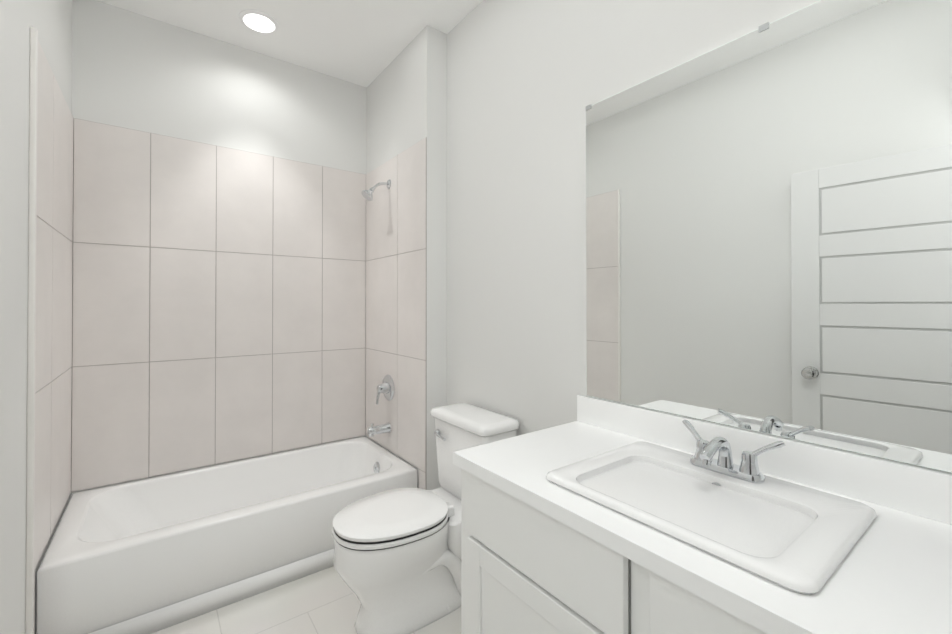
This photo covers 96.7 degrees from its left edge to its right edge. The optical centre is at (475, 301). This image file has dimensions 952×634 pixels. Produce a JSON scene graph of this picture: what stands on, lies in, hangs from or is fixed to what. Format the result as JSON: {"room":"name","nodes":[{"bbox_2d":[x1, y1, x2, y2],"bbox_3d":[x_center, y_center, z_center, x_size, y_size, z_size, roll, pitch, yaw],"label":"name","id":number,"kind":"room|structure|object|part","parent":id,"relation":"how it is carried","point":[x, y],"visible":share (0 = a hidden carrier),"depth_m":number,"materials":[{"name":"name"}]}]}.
{"room":"bathroom","nodes":[
{"label":"bathroom","id":0,"kind":"room"},
{"bbox_2d":[0,0,71,633],"bbox_3d":[-1.142,-0.122,0.816,0.152,2.860,3.410,0,-1,-37],"label":"wall","id":1,"kind":"structure","parent":0,"point":[50,21],"depth_m":1.30,"materials":[{"name":"white paint"}]},
{"bbox_2d":[25,27,37,633],"bbox_3d":[-1.492,0.195,1.420,0.018,2.236,0.014,0,-1,-37],"label":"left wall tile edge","id":2,"kind":"object","parent":1,"relation":"attached to","point":[31,348],"visible":0.98,"depth_m":1.42,"materials":[{"name":"white tile"}]},
{"bbox_2d":[33,41,72,633],"bbox_3d":[-1.754,0.199,1.760,0.008,2.232,0.843,0,-1,-37],"label":"wall tile","id":3,"kind":"structure","parent":1,"relation":"attached to","point":[53,349],"depth_m":1.70,"materials":[{"name":"grey tile"}]},
{"bbox_2d":[69,0,366,499],"bbox_3d":[-1.379,-0.108,2.676,2.010,2.860,0.152,0,-1,-37],"label":"wall","id":4,"kind":"structure","parent":0,"point":[133,70],"depth_m":2.45,"materials":[{"name":"white paint"}]},
{"bbox_2d":[71,118,365,491],"bbox_3d":[-1.397,0.019,2.561,1.524,1.860,0.008,0,-1,-37],"label":"wall tile","id":5,"kind":"structure","parent":4,"relation":"attached to","point":[218,304],"depth_m":2.44,"materials":[{"name":"grey tile"}]},
{"bbox_2d":[97,0,482,86],"bbox_3d":[-0.393,-1.598,1.384,2.100,0.100,3.500,0,-1,-37],"label":"ceiling","id":6,"kind":"structure","parent":0,"point":[364,43],"depth_m":2.35,"materials":[{"name":"white paint"}]},
{"bbox_2d":[239,10,278,33],"bbox_3d":[-1.194,-1.536,2.333,0.196,0.009,0.196,0,-1,-37],"label":"ceiling light","id":7,"kind":"object","parent":6,"relation":"attached to","point":[259,23],"depth_m":2.32,"materials":[{"name":"white plastic"}]},
{"bbox_2d":[152,566,460,633],"bbox_3d":[-0.393,1.362,1.362,2.100,0.100,3.500,0,-1,-37],"label":"floor","id":8,"kind":"structure","parent":0,"point":[325,601],"depth_m":1.78,"materials":[{"name":"tile"}]},
{"bbox_2d":[36,436,416,633],"bbox_3d":[-1.164,1.134,2.243,1.518,0.370,0.763,0,-1,-37],"label":"tub","id":9,"kind":"object","parent":8,"relation":"on","point":[150,555],"visible":0.83,"depth_m":1.92,"materials":[{"name":"ceramic"}]},
{"bbox_2d":[332,403,518,633],"bbox_3d":[-0.231,0.922,1.844,0.771,0.788,0.454,0,-1,-37],"label":"toilet","id":10,"kind":"object","parent":8,"relation":"on","point":[397,559],"visible":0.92,"depth_m":1.70,"materials":[{"name":"ceramic"}]},
{"bbox_3d":[-0.351,0.902,1.754,0.472,0.019,0.385,0,-1,-37],"label":"seat","id":11,"kind":"part","parent":10,"relation":"part of","materials":[{"name":"plastic"}]},
{"bbox_3d":[-0.351,0.873,1.754,0.467,0.024,0.381,0,-1,-37],"label":"seat lid","id":12,"kind":"part","parent":10,"relation":"part of","materials":[{"name":"plastic"}]},
{"bbox_3d":[-0.175,0.643,2.036,0.028,0.032,0.107,0,-1,-37],"label":"lever","id":13,"kind":"part","parent":10,"relation":"part of","materials":[{"name":"silver metal"}]},
{"bbox_3d":[-0.015,0.551,2.009,0.226,0.044,0.454,0,-1,-37],"label":"tank lid","id":14,"kind":"part","parent":10,"relation":"part of","materials":[{"name":"ceramic"}]},
{"bbox_3d":[-0.012,0.746,2.010,0.202,0.342,0.424,0,-1,-37],"label":"tank","id":15,"kind":"part","parent":10,"relation":"part of","materials":[{"name":"ceramic"}]},
{"bbox_2d":[453,395,951,633],"bbox_3d":[0.537,0.824,0.981,0.599,0.972,1.227,0,-1,-37],"label":"bathroom vanity","id":16,"kind":"object","parent":8,"relation":"on","point":[600,516],"visible":1,"depth_m":0.92,"materials":[{"name":"white paint"}]},
{"bbox_2d":[546,441,876,593],"bbox_3d":[0.519,0.510,1.004,0.450,0.138,0.570,0,-1,-37],"label":"sink","id":17,"kind":"object","parent":16,"relation":"in","point":[785,537],"depth_m":0.91,"materials":[{"name":"white ceramic"}]},
{"bbox_2d":[682,420,784,483],"bbox_3d":[0.618,0.390,1.079,0.156,0.104,0.250,0,-1,-37],"label":"faucet","id":18,"kind":"object","parent":16,"relation":"on","point":[722,470],"depth_m":1.07,"materials":[{"name":"silver metal"}]},
{"bbox_2d":[366,25,446,489],"bbox_3d":[-0.402,-0.107,2.784,0.318,2.860,0.852,0,-1,-37],"label":"wall","id":19,"kind":"structure","parent":0,"point":[407,98],"depth_m":2.41,"materials":[{"name":"white paint"}]},
{"bbox_2d":[366,137,426,489],"bbox_3d":[-0.529,0.206,2.680,0.008,2.232,0.843,0,-1,-37],"label":"wall tile","id":20,"kind":"structure","parent":19,"relation":"attached to","point":[396,281],"depth_m":2.59,"materials":[{"name":"grey tile"}]},
{"bbox_2d":[361,179,390,200],"bbox_3d":[-0.629,-0.706,2.664,0.186,0.155,0.082,0,-1,-37],"label":"shower head","id":21,"kind":"object","parent":20,"relation":"attached to","point":[367,195],"visible":1,"depth_m":2.64},
{"bbox_2d":[367,422,390,436],"bbox_3d":[-0.612,0.801,2.666,0.143,0.080,0.068,0,-1,-37],"label":"tub spout","id":22,"kind":"object","parent":20,"relation":"attached to","point":[372,430],"visible":1,"depth_m":2.64,"materials":[{"name":"silver metal"}]},
{"bbox_2d":[376,375,394,403],"bbox_3d":[-0.591,0.559,2.683,0.092,0.178,0.164,0,-1,-37],"label":"tub valve","id":23,"kind":"object","parent":20,"relation":"attached to","point":[386,387],"visible":0.98,"depth_m":2.66,"materials":[{"name":"silver metal"}]},
{"bbox_2d":[447,0,951,473],"bbox_3d":[0.630,-0.117,1.522,0.186,2.860,2.408,0,-1,-37],"label":"wall","id":24,"kind":"structure","parent":0,"point":[528,81],"depth_m":1.87,"materials":[{"name":"white paint"}]},
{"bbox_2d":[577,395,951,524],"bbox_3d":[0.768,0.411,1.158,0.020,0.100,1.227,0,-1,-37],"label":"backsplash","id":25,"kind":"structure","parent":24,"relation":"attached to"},
{"bbox_2d":[586,0,951,472],"bbox_3d":[0.785,-0.199,1.154,0.008,1.114,1.196,0,-1,-37],"label":"mirror","id":26,"kind":"object","parent":24,"relation":"attached to","point":[768,228],"visible":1,"depth_m":1.10,"materials":[{"name":"clear glass"}]}
]}

